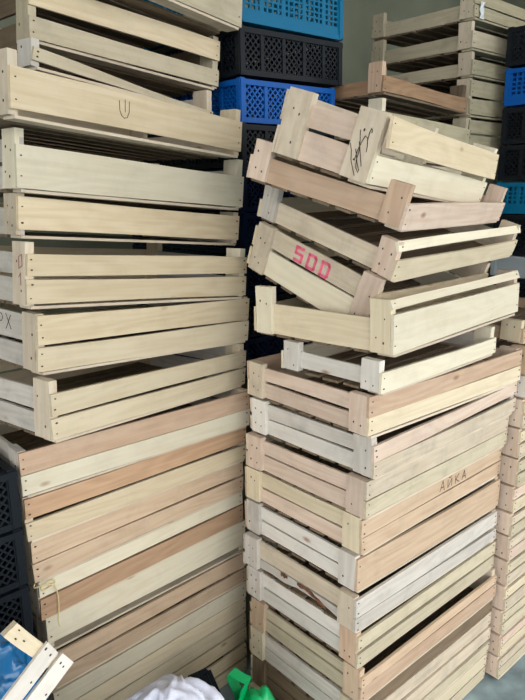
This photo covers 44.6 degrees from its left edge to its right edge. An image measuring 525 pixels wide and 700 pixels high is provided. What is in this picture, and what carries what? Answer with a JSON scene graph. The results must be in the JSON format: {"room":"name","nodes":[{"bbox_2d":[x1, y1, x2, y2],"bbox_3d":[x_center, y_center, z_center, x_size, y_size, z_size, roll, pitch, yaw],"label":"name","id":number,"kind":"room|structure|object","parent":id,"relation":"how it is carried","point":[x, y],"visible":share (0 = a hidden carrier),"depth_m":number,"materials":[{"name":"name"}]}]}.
{"room":"storage room","nodes":[
{"label":"storage room","id":0,"kind":"room"},
{"bbox_2d":[0,0,493,379],"bbox_3d":[-0.595,-0.683,2.698,5.600,2.982,0.100,-13,19,-40],"label":"wall","id":1,"kind":"structure","parent":0,"point":[357,42],"depth_m":3.40,"materials":[{"name":"grey paint"}]},
{"bbox_2d":[86,357,524,657],"bbox_3d":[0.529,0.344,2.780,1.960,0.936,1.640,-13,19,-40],"label":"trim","id":2,"kind":"structure","parent":1,"relation":"attached to","point":[248,428],"depth_m":1.99,"materials":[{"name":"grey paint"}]},
{"bbox_2d":[173,328,312,377],"bbox_3d":[-0.114,-0.058,2.224,0.378,0.120,0.606,-13,19,-40],"label":"plastic crate","id":3,"kind":"object","parent":2,"relation":"on","point":[263,345],"visible":0.13,"depth_m":1.94,"materials":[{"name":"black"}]},
{"bbox_2d":[137,292,296,337],"bbox_3d":[-0.115,-0.175,2.194,0.378,0.120,0.606,-13,19,-40],"label":"plastic crate","id":4,"kind":"object","parent":3,"relation":"on","point":[280,296],"visible":0.03,"depth_m":1.90,"materials":[{"name":"black plastic"}]},
{"bbox_2d":[133,244,331,296],"bbox_3d":[-0.115,-0.292,2.165,0.378,0.120,0.606,-13,19,-40],"label":"plastic crate","id":5,"kind":"object","parent":4,"relation":"on","point":[253,279],"visible":0.04,"depth_m":1.91,"materials":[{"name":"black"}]},
{"bbox_2d":[132,209,332,254],"bbox_3d":[-0.116,-0.410,2.135,0.378,0.120,0.606,-13,19,-40],"label":"plastic crate","id":6,"kind":"object","parent":5,"relation":"on","point":[247,226],"visible":0.16,"depth_m":1.87,"materials":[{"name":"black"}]},
{"bbox_2d":[149,167,298,211],"bbox_3d":[-0.117,-0.527,2.106,0.378,0.120,0.606,-13,19,-40],"label":"plastic crate","id":7,"kind":"object","parent":6,"relation":"on","point":[249,197],"visible":0.1,"depth_m":1.81,"materials":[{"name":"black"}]},
{"bbox_2d":[137,122,333,170],"bbox_3d":[-0.118,-0.642,2.077,0.378,0.116,0.606,-13,19,-40],"label":"plastic crate","id":8,"kind":"object","parent":7,"relation":"on","point":[247,149],"visible":0.27,"depth_m":1.81,"materials":[{"name":"black plastic"}]},
{"bbox_2d":[147,77,334,135],"bbox_3d":[-0.119,-0.756,2.048,0.378,0.114,0.606,-14,19,-40],"label":"plastic crate","id":9,"kind":"object","parent":8,"relation":"on","point":[260,110],"visible":0.2,"depth_m":1.77,"materials":[{"name":"blue plastic"}]},
{"bbox_2d":[151,24,342,104],"bbox_3d":[-0.109,-0.881,2.027,0.409,0.122,0.606,-14,20,-40],"label":"plastic crate","id":10,"kind":"object","parent":9,"relation":"on","point":[324,70],"visible":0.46,"depth_m":1.79,"materials":[{"name":"black plastic"}]},
{"bbox_2d":[143,0,343,66],"bbox_3d":[-0.110,-1.021,1.992,0.409,0.154,0.606,-14,19,-40],"label":"plastic crate","id":11,"kind":"object","parent":10,"relation":"on","point":[265,18],"visible":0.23,"depth_m":1.82,"materials":[{"name":"blue plastic"}]},
{"bbox_3d":[1.204,-0.125,2.468,0.606,0.114,0.406,-13,19,-40],"label":"plastic crate","id":12,"kind":"object","parent":2,"relation":"on","visible":0},
{"bbox_2d":[489,275,524,307],"bbox_3d":[1.203,-0.237,2.440,0.606,0.114,0.406,-13,19,-40],"label":"plastic crate","id":13,"kind":"object","parent":12,"relation":"on","point":[521,281],"visible":0.11,"depth_m":2.30,"materials":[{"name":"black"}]},
{"bbox_2d":[490,255,524,277],"bbox_3d":[1.202,-0.332,2.416,0.606,0.079,0.406,-13,19,-40],"label":"plastic crate","id":14,"kind":"object","parent":13,"relation":"on","point":[513,262],"visible":0.5,"depth_m":2.31,"materials":[{"name":"grey plastic"}]},
{"bbox_2d":[493,214,524,255],"bbox_3d":[1.202,-0.441,2.389,0.606,0.144,0.406,-13,19,-40],"label":"plastic crate","id":15,"kind":"object","parent":14,"relation":"on","point":[519,249],"visible":0.39,"depth_m":2.28,"materials":[{"name":"black plastic"}]},
{"bbox_2d":[497,182,524,213],"bbox_3d":[1.201,-0.565,2.358,0.606,0.110,0.406,-13,19,-40],"label":"plastic crate","id":16,"kind":"object","parent":15,"relation":"on","point":[512,205],"visible":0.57,"depth_m":2.27,"materials":[{"name":"blue plastic"}]},
{"bbox_2d":[497,145,524,180],"bbox_3d":[1.200,-0.681,2.329,0.606,0.122,0.406,-13,19,-40],"label":"plastic crate","id":17,"kind":"object","parent":16,"relation":"on","point":[513,156],"visible":1,"depth_m":2.25,"materials":[{"name":"black plastic"}]},
{"bbox_2d":[500,107,524,144],"bbox_3d":[1.199,-0.801,2.298,0.606,0.122,0.406,-13,19,-40],"label":"plastic crate","id":18,"kind":"object","parent":17,"relation":"on","point":[513,119],"visible":1,"depth_m":2.23,"materials":[{"name":"black plastic"}]},
{"bbox_2d":[503,67,524,107],"bbox_3d":[1.198,-0.925,2.267,0.606,0.122,0.406,-13,19,-40],"label":"plastic crate","id":19,"kind":"object","parent":18,"relation":"on","point":[515,78],"visible":1,"depth_m":2.20,"materials":[{"name":"blue plastic"}]},
{"bbox_2d":[505,25,524,68],"bbox_3d":[1.190,-1.049,2.238,0.606,0.124,0.406,-13,19,-41],"label":"plastic crate","id":20,"kind":"object","parent":19,"relation":"on","point":[515,52],"visible":0.99,"depth_m":2.17,"materials":[{"name":"black plastic"}]},
{"bbox_2d":[332,217,451,287],"bbox_3d":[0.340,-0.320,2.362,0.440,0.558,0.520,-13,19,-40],"label":"trim","id":21,"kind":"structure","parent":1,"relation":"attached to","point":[353,217],"depth_m":2.13,"materials":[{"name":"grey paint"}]},
{"bbox_2d":[380,149,461,174],"bbox_3d":[0.396,-0.635,2.195,0.490,0.126,0.396,-13,19,-41],"label":"wooden crate","id":22,"kind":"object","parent":21,"relation":"on","point":[400,156],"visible":0.02,"depth_m":2.08,"materials":[{"name":"wood"}]},
{"bbox_2d":[334,98,469,144],"bbox_3d":[0.395,-0.741,2.168,0.491,0.136,0.397,-13,19,-41],"label":"wooden crate","id":23,"kind":"object","parent":22,"relation":"on","point":[459,131],"visible":0.15,"depth_m":2.07,"materials":[{"name":"beige wood"}]},
{"bbox_2d":[331,61,466,117],"bbox_3d":[0.388,-0.855,2.152,0.475,0.114,0.393,-13,19,-42],"label":"wooden crate","id":24,"kind":"object","parent":23,"relation":"on","point":[353,95],"visible":0.52,"depth_m":2.00,"materials":[{"name":"brown wood"}]},
{"bbox_2d":[426,154,524,277],"bbox_3d":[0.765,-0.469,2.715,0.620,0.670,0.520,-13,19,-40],"label":"trim","id":25,"kind":"structure","parent":1,"relation":"attached to","point":[488,181],"depth_m":2.42,"materials":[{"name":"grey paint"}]},
{"bbox_2d":[468,118,511,153],"bbox_3d":[0.799,-0.834,2.561,0.623,0.109,0.431,-13,19,-40],"label":"wooden crate","id":26,"kind":"object","parent":25,"relation":"on","point":[476,127],"visible":0.12,"depth_m":2.27,"materials":[{"name":"brown wood"}]},
{"bbox_2d":[371,78,513,124],"bbox_3d":[0.796,-0.948,2.530,0.623,0.125,0.431,-13,19,-40],"label":"wooden crate","id":27,"kind":"object","parent":26,"relation":"on","point":[482,110],"visible":0.34,"depth_m":2.25,"materials":[{"name":"brown wood"}]},
{"bbox_2d":[386,51,507,100],"bbox_3d":[0.795,-1.051,2.504,0.623,0.080,0.431,-13,19,-40],"label":"wooden crate","id":28,"kind":"object","parent":27,"relation":"on","point":[467,66],"visible":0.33,"depth_m":2.25,"materials":[{"name":"brown wood"}]},
{"bbox_2d":[371,21,506,79],"bbox_3d":[0.787,-1.136,2.479,0.624,0.090,0.431,-13,19,-40],"label":"wooden crate","id":29,"kind":"object","parent":28,"relation":"on","point":[412,58],"visible":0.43,"depth_m":2.27,"materials":[{"name":"brown wood"}]},
{"bbox_2d":[371,0,524,56],"bbox_3d":[0.787,-1.223,2.450,0.622,0.088,0.439,-13,19,-40],"label":"wooden crate","id":30,"kind":"object","parent":29,"relation":"on","point":[442,24],"visible":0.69,"depth_m":2.26,"materials":[{"name":"brown wood"}]},
{"bbox_2d":[219,654,524,699],"bbox_3d":[3.680,1.949,-1.575,17.600,0.098,12.920,-13,19,-40],"label":"floor","id":31,"kind":"structure","parent":0,"point":[511,686],"depth_m":1.96,"materials":[{"name":"concrete"}]},
{"bbox_2d":[0,620,73,699],"bbox_3d":[-0.650,0.848,0.812,0.061,0.690,0.948,12,18,40],"label":"crate","id":32,"kind":"object","parent":31,"relation":"on","point":[44,656],"visible":1,"depth_m":1.04,"materials":[{"name":"white wood"}]},
{"bbox_2d":[0,634,47,699],"bbox_3d":[-0.606,0.806,1.159,0.510,0.842,0.222,-14,19,-42],"label":"plastic bag","id":33,"kind":"object","parent":32,"relation":"in","point":[13,660],"visible":0.41,"depth_m":1.19,"materials":[{"name":"blue plastic"}]},
{"bbox_2d":[126,673,224,699],"bbox_3d":[-0.183,0.918,1.347,0.335,0.527,0.260,0,14,0],"label":"sack","id":34,"kind":"object","parent":31,"relation":"on","point":[170,686],"visible":1,"depth_m":1.29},
{"bbox_2d":[188,668,221,694],"bbox_3d":[-0.122,0.965,1.685,0.155,0.268,0.043,4,15,17],"label":"plastic bag","id":35,"kind":"object","parent":31,"relation":"on","point":[205,675],"visible":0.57,"depth_m":1.67,"materials":[{"name":"black plastic"}]},
{"bbox_2d":[205,641,246,688],"bbox_3d":[-0.412,0.988,1.944,0.628,0.106,0.400,-14,19,-43],"label":"wooden crate","id":36,"kind":"object","parent":31,"relation":"on","point":[220,668],"visible":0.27,"depth_m":1.97,"materials":[{"name":"brown wood"}]},
{"bbox_2d":[104,611,246,699],"bbox_3d":[-0.413,0.884,1.921,0.630,0.106,0.399,-14,19,-43],"label":"wooden crate","id":37,"kind":"object","parent":36,"relation":"on","point":[198,656],"visible":0.26,"depth_m":1.87,"materials":[{"name":"brown wood"}]},
{"bbox_2d":[39,576,245,699],"bbox_3d":[-0.414,0.781,1.891,0.631,0.106,0.399,-14,19,-43],"label":"wooden crate","id":38,"kind":"object","parent":37,"relation":"on","point":[123,669],"visible":0.38,"depth_m":1.74,"materials":[{"name":"brown wood"}]},
{"bbox_2d":[34,549,245,689],"bbox_3d":[-0.414,0.678,1.867,0.630,0.106,0.399,-14,19,-43],"label":"wooden crate","id":39,"kind":"object","parent":38,"relation":"on","point":[92,649],"visible":0.32,"depth_m":1.71,"materials":[{"name":"brown wood"}]},
{"bbox_2d":[31,519,244,649],"bbox_3d":[-0.415,0.574,1.841,0.629,0.106,0.399,-14,19,-42],"label":"wooden crate","id":40,"kind":"object","parent":39,"relation":"on","point":[92,613],"visible":0.41,"depth_m":1.66,"materials":[{"name":"brown wood"}]},
{"bbox_2d":[27,491,242,620],"bbox_3d":[-0.420,0.477,1.788,0.399,0.106,0.631,13,19,43],"label":"wooden crate","id":41,"kind":"object","parent":40,"relation":"on","point":[76,585],"visible":0.4,"depth_m":1.60,"materials":[{"name":"brown wood"}]},
{"bbox_2d":[33,579,60,626],"bbox_3d":[-0.485,0.581,1.446,0.056,0.132,0.015,-11,17,-35],"label":"string","id":42,"kind":"object","parent":41,"relation":"attached to","point":[54,580],"visible":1,"depth_m":1.44,"materials":[{"name":"beige fabric"}]},
{"bbox_2d":[24,462,243,582],"bbox_3d":[-0.418,0.378,1.744,0.631,0.106,0.399,-14,19,-43],"label":"wooden crate","id":43,"kind":"object","parent":41,"relation":"on","point":[49,557],"visible":0.43,"depth_m":1.56,"materials":[{"name":"brown wood"}]},
{"bbox_2d":[19,428,245,542],"bbox_3d":[-0.409,0.278,1.707,0.631,0.106,0.400,-13,19,-42],"label":"wooden crate","id":44,"kind":"object","parent":43,"relation":"on","point":[47,514],"visible":0.48,"depth_m":1.52,"materials":[{"name":"brown wood"}]},
{"bbox_2d":[0,387,249,497],"bbox_3d":[-0.401,0.176,1.674,0.630,0.106,0.400,-13,19,-40],"label":"wooden crate","id":45,"kind":"object","parent":44,"relation":"on","point":[44,466],"visible":0.61,"depth_m":1.50,"materials":[{"name":"grey wood"}]},
{"bbox_2d":[0,343,245,442],"bbox_3d":[-0.394,0.051,1.619,0.411,0.164,0.626,10,17,35],"label":"wooden crate","id":46,"kind":"object","parent":45,"relation":"on","point":[49,408],"visible":0.66,"depth_m":1.46,"materials":[{"name":"brown wood"}]},
{"bbox_2d":[0,296,248,374],"bbox_3d":[-0.395,-0.077,1.619,0.411,0.166,0.628,11,18,39],"label":"wooden crate","id":47,"kind":"object","parent":46,"relation":"on","point":[57,342],"visible":0.89,"depth_m":1.42,"materials":[{"name":"brown wood"}]},
{"bbox_2d":[0,241,246,308],"bbox_3d":[-0.398,-0.202,1.589,0.411,0.187,0.615,12,19,41],"label":"wooden crate","id":48,"kind":"object","parent":47,"relation":"on","point":[31,277],"visible":0.99,"depth_m":1.41,"materials":[{"name":"brown wood"}]},
{"bbox_2d":[0,193,238,245],"bbox_3d":[-0.426,-0.331,1.640,0.410,0.146,0.634,12,19,41],"label":"wooden crate","id":49,"kind":"object","parent":48,"relation":"on","point":[19,213],"visible":1,"depth_m":1.45,"materials":[{"name":"brown wood"}]},
{"bbox_2d":[0,127,243,210],"bbox_3d":[-0.410,-0.433,1.584,0.410,0.183,0.632,12,19,41],"label":"wooden crate","id":50,"kind":"object","parent":49,"relation":"on","point":[33,171],"visible":0.96,"depth_m":1.40,"materials":[{"name":"beige wood"}]},
{"bbox_2d":[0,47,241,160],"bbox_3d":[-0.404,-0.534,1.477,0.412,0.170,0.626,11,18,38],"label":"wooden crate","id":51,"kind":"object","parent":50,"relation":"on","point":[52,111],"visible":0.99,"depth_m":1.35,"materials":[{"name":"brown wood"}]},
{"bbox_2d":[17,37,212,113],"bbox_3d":[-0.454,-0.654,1.619,0.411,0.119,0.529,11,18,38],"label":"wooden crate","id":52,"kind":"object","parent":51,"relation":"on","point":[29,54],"visible":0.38,"depth_m":1.39,"materials":[{"name":"white wood"}]},
{"bbox_2d":[0,0,219,97],"bbox_3d":[-0.446,-0.768,1.647,0.411,0.180,0.544,13,19,42],"label":"wooden crate","id":53,"kind":"object","parent":52,"relation":"on","point":[195,69],"visible":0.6,"depth_m":1.50,"materials":[{"name":"wood"}]},
{"bbox_2d":[36,0,241,48],"bbox_3d":[-0.399,-0.868,1.516,0.411,0.160,0.614,10,18,36],"label":"wooden crate","id":54,"kind":"object","parent":53,"relation":"on","point":[202,17],"visible":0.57,"depth_m":1.59,"materials":[{"name":"wood"}]},
{"bbox_2d":[226,668,274,699],"bbox_3d":[-0.011,0.958,1.607,0.155,0.320,0.118,0,14,0],"label":"plastic bag","id":55,"kind":"object","parent":31,"relation":"on","point":[235,676],"visible":1,"depth_m":1.58,"materials":[{"name":"green plastic"}]},
{"bbox_2d":[249,653,486,699],"bbox_3d":[0.325,0.993,1.920,0.623,0.096,0.400,-13,19,-40],"label":"wooden crate","id":56,"kind":"object","parent":31,"relation":"on","point":[460,688],"visible":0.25,"depth_m":1.90,"materials":[{"name":"wood"}]},
{"bbox_2d":[251,625,490,699],"bbox_3d":[0.331,0.899,1.899,0.622,0.096,0.403,-13,19,-40],"label":"wooden crate","id":57,"kind":"object","parent":56,"relation":"on","point":[440,680],"visible":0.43,"depth_m":1.80,"materials":[{"name":"brown wood"}]},
{"bbox_2d":[249,594,491,699],"bbox_3d":[0.326,0.805,1.875,0.623,0.095,0.401,-13,19,-40],"label":"wooden crate","id":58,"kind":"object","parent":57,"relation":"on","point":[292,668],"visible":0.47,"depth_m":1.73,"materials":[{"name":"wood"}]},
{"bbox_2d":[250,567,496,699],"bbox_3d":[0.330,0.712,1.848,0.626,0.096,0.401,-13,19,-40],"label":"wooden crate","id":59,"kind":"object","parent":58,"relation":"on","point":[353,682],"visible":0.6,"depth_m":1.68,"materials":[{"name":"beige wood"}]},
{"bbox_2d":[246,535,495,668],"bbox_3d":[0.320,0.618,1.829,0.623,0.096,0.400,-13,19,-40],"label":"wooden crate","id":60,"kind":"object","parent":59,"relation":"on","point":[358,649],"visible":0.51,"depth_m":1.64,"materials":[{"name":"brown wood"}]},
{"bbox_2d":[243,509,496,633],"bbox_3d":[0.314,0.524,1.804,0.628,0.096,0.401,-13,19,-40],"label":"wooden crate","id":61,"kind":"object","parent":60,"relation":"on","point":[355,611],"visible":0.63,"depth_m":1.63,"materials":[{"name":"brown wood"}]},
{"bbox_2d":[245,473,500,592],"bbox_3d":[0.319,0.427,1.793,0.628,0.096,0.397,-12,18,-40],"label":"wooden crate","id":62,"kind":"object","parent":61,"relation":"on","point":[356,572],"visible":0.47,"depth_m":1.61,"materials":[{"name":"grey wood"}]},
{"bbox_2d":[245,448,501,555],"bbox_3d":[0.318,0.333,1.771,0.628,0.096,0.399,-13,19,-41],"label":"wooden crate","id":63,"kind":"object","parent":62,"relation":"on","point":[361,536],"visible":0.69,"depth_m":1.57,"materials":[{"name":"beige wood"}]},
{"bbox_2d":[246,411,508,519],"bbox_3d":[0.323,0.243,1.733,0.630,0.096,0.398,-13,19,-41],"label":"wooden crate","id":64,"kind":"object","parent":63,"relation":"on","point":[362,496],"visible":0.6,"depth_m":1.54,"materials":[{"name":"brown wood"}]},
{"bbox_2d":[250,381,516,479],"bbox_3d":[0.335,0.149,1.711,0.627,0.096,0.403,-13,19,-40],"label":"wooden crate","id":65,"kind":"object","parent":64,"relation":"on","point":[375,458],"visible":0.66,"depth_m":1.52,"materials":[{"name":"grey wood"}]},
{"bbox_2d":[247,342,522,438],"bbox_3d":[0.330,0.057,1.679,0.629,0.096,0.404,-12,18,-39],"label":"wooden crate","id":66,"kind":"object","parent":65,"relation":"on","point":[370,415],"visible":0.72,"depth_m":1.50,"materials":[{"name":"brown wood"}]},
{"bbox_2d":[281,325,495,395],"bbox_3d":[0.323,-0.006,1.580,0.492,0.075,0.292,-13,19,-42],"label":"wooden crate","id":67,"kind":"object","parent":66,"relation":"on","point":[367,372],"visible":0.78,"depth_m":1.48,"materials":[{"name":"white wood"}]},
{"bbox_2d":[254,269,519,356],"bbox_3d":[0.334,-0.126,1.639,0.397,0.120,0.616,11,19,43],"label":"wooden crate","id":68,"kind":"object","parent":67,"relation":"on","point":[385,332],"visible":0.81,"depth_m":1.45,"materials":[{"name":"beige wood"}]},
{"bbox_2d":[247,221,490,316],"bbox_3d":[0.286,-0.210,1.662,0.396,0.255,0.541,12,19,41],"label":"wooden crate","id":69,"kind":"object","parent":68,"relation":"on","point":[272,249],"visible":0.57,"depth_m":1.51,"materials":[{"name":"brown wood"}]},
{"bbox_2d":[257,185,520,282],"bbox_3d":[0.336,-0.326,1.636,0.413,0.214,0.582,13,19,43],"label":"wooden crate","id":70,"kind":"object","parent":69,"relation":"on","point":[387,259],"visible":0.77,"depth_m":1.52,"materials":[{"name":"brown wood"}]},
{"bbox_2d":[246,138,507,231],"bbox_3d":[0.305,-0.403,1.559,0.396,0.198,0.620,10,17,35],"label":"wooden crate","id":71,"kind":"object","parent":70,"relation":"on","point":[397,208],"visible":0.8,"depth_m":1.35,"materials":[{"name":"brown wood"}]},
{"bbox_2d":[271,86,498,201],"bbox_3d":[0.314,-0.460,1.503,0.286,0.254,0.609,11,18,37],"label":"wooden crate","id":72,"kind":"object","parent":71,"relation":"on","point":[360,162],"visible":0.99,"depth_m":1.31,"materials":[{"name":"brown wood"}]},
{"bbox_2d":[485,635,524,679],"bbox_3d":[0.799,0.905,2.290,0.548,0.080,0.400,-13,19,-40],"label":"wooden crate","id":73,"kind":"object","parent":31,"relation":"on","point":[496,666],"visible":0.2,"depth_m":2.00,"materials":[{"name":"brown wood"}]},
{"bbox_2d":[487,616,524,656],"bbox_3d":[0.797,0.830,2.270,0.548,0.074,0.399,-13,19,-40],"label":"wooden crate","id":74,"kind":"object","parent":73,"relation":"on","point":[499,645],"visible":0.16,"depth_m":1.98,"materials":[{"name":"brown wood"}]},
{"bbox_2d":[489,530,524,634],"bbox_3d":[0.796,0.751,2.255,0.549,0.084,0.400,-13,19,-40],"label":"wooden crate","id":75,"kind":"object","parent":74,"relation":"on","point":[501,622],"visible":0.21,"depth_m":1.96,"materials":[{"name":"brown wood"}]},
{"bbox_2d":[471,551,524,611],"bbox_3d":[0.796,0.669,2.232,0.549,0.084,0.399,-13,19,-40],"label":"wooden crate","id":76,"kind":"object","parent":75,"relation":"on","point":[505,597],"visible":0.14,"depth_m":1.94,"materials":[{"name":"brown wood"}]},
{"bbox_2d":[493,506,524,585],"bbox_3d":[0.797,0.587,2.211,0.548,0.084,0.400,-13,19,-40],"label":"wooden crate","id":77,"kind":"object","parent":76,"relation":"on","point":[507,572],"visible":0.18,"depth_m":1.91,"materials":[{"name":"brown wood"}]},
{"bbox_2d":[466,508,524,560],"bbox_3d":[0.793,0.506,2.192,0.549,0.079,0.400,-13,19,-40],"label":"wooden crate","id":78,"kind":"object","parent":77,"relation":"on","point":[507,547],"visible":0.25,"depth_m":1.89,"materials":[{"name":"brown wood"}]},
{"bbox_2d":[474,506,524,536],"bbox_3d":[0.792,0.431,2.172,0.548,0.074,0.400,-13,19,-40],"label":"wooden crate","id":79,"kind":"object","parent":78,"relation":"on","point":[508,523],"visible":0.2,"depth_m":1.87,"materials":[{"name":"brown wood"}]},
{"bbox_2d":[497,481,524,512],"bbox_3d":[0.793,0.354,2.155,0.548,0.082,0.399,-13,19,-40],"label":"wooden crate","id":80,"kind":"object","parent":79,"relation":"on","point":[511,499],"visible":0.14,"depth_m":1.85,"materials":[{"name":"brown wood"}]},
{"bbox_2d":[497,452,524,486],"bbox_3d":[0.795,0.272,2.133,0.548,0.086,0.399,-13,19,-40],"label":"wooden crate","id":81,"kind":"object","parent":80,"relation":"on","point":[512,470],"visible":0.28,"depth_m":1.83,"materials":[{"name":"brown wood"}]},
{"bbox_2d":[501,398,524,458],"bbox_3d":[0.793,0.186,2.112,0.547,0.089,0.399,-13,19,-40],"label":"wooden crate","id":82,"kind":"object","parent":81,"relation":"on","point":[514,447],"visible":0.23,"depth_m":1.81,"materials":[{"name":"brown wood"}]},
{"bbox_2d":[508,396,524,428],"bbox_3d":[0.795,0.101,2.089,0.548,0.085,0.400,-12,18,-40],"label":"wooden crate","id":83,"kind":"object","parent":82,"relation":"on","point":[517,418],"visible":0.16,"depth_m":1.78,"materials":[{"name":"brown wood"}]},
{"bbox_2d":[460,340,524,398],"bbox_3d":[0.793,0.026,2.073,0.548,0.066,0.400,-13,19,-40],"label":"wooden crate","id":84,"kind":"object","parent":83,"relation":"on","point":[520,393],"visible":0.09,"depth_m":1.76,"materials":[{"name":"white wood"}]},
{"bbox_2d":[440,339,524,374],"bbox_3d":[0.800,-0.045,2.051,0.547,0.080,0.386,-13,19,-40],"label":"wooden crate","id":85,"kind":"object","parent":84,"relation":"on","point":[504,342],"visible":0.08,"depth_m":1.77,"materials":[{"name":"beige wood"}]},
{"bbox_2d":[472,297,524,343],"bbox_3d":[0.771,-0.124,2.053,0.528,0.066,0.386,-13,19,-41],"label":"wooden crate","id":86,"kind":"object","parent":85,"relation":"on","point":[511,329],"visible":0.27,"depth_m":1.78,"materials":[{"name":"beige wood"}]},
{"bbox_3d":[-0.848,1.064,1.600,0.406,0.131,0.606,-13,19,-41],"label":"plastic crate","id":87,"kind":"object","parent":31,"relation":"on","visible":0},
{"bbox_3d":[-0.849,0.934,1.567,0.406,0.131,0.606,-13,19,-41],"label":"plastic crate","id":88,"kind":"object","parent":87,"relation":"on","visible":0},
{"bbox_3d":[-0.850,0.805,1.535,0.406,0.131,0.606,-13,19,-41],"label":"plastic crate","id":89,"kind":"object","parent":88,"relation":"on","visible":0},
{"bbox_3d":[-0.850,0.675,1.502,0.406,0.131,0.606,-13,19,-41],"label":"plastic crate","id":90,"kind":"object","parent":89,"relation":"on","visible":0},
{"bbox_2d":[0,584,33,635],"bbox_3d":[-0.851,0.546,1.470,0.406,0.131,0.606,-13,19,-41],"label":"plastic crate","id":91,"kind":"object","parent":90,"relation":"on","point":[15,604],"visible":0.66,"depth_m":1.37,"materials":[{"name":"black plastic"}]},
{"bbox_2d":[0,527,27,594],"bbox_3d":[-0.852,0.416,1.437,0.406,0.131,0.606,-13,19,-41],"label":"plastic crate","id":92,"kind":"object","parent":91,"relation":"on","point":[13,568],"visible":0.92,"depth_m":1.34,"materials":[{"name":"black plastic"}]},
{"bbox_2d":[0,458,21,533],"bbox_3d":[-0.853,0.287,1.405,0.406,0.131,0.606,-13,19,-41],"label":"plastic crate","id":93,"kind":"object","parent":92,"relation":"on","point":[10,513],"visible":1,"depth_m":1.31,"materials":[{"name":"black plastic"}]},
{"bbox_2d":[485,0,524,137],"bbox_3d":[2.638,-0.864,3.330,0.100,2.982,3.220,-13,19,-40],"label":"wall","id":94,"kind":"structure","parent":0,"point":[519,3],"depth_m":4.12,"materials":[{"name":"grey paint"}]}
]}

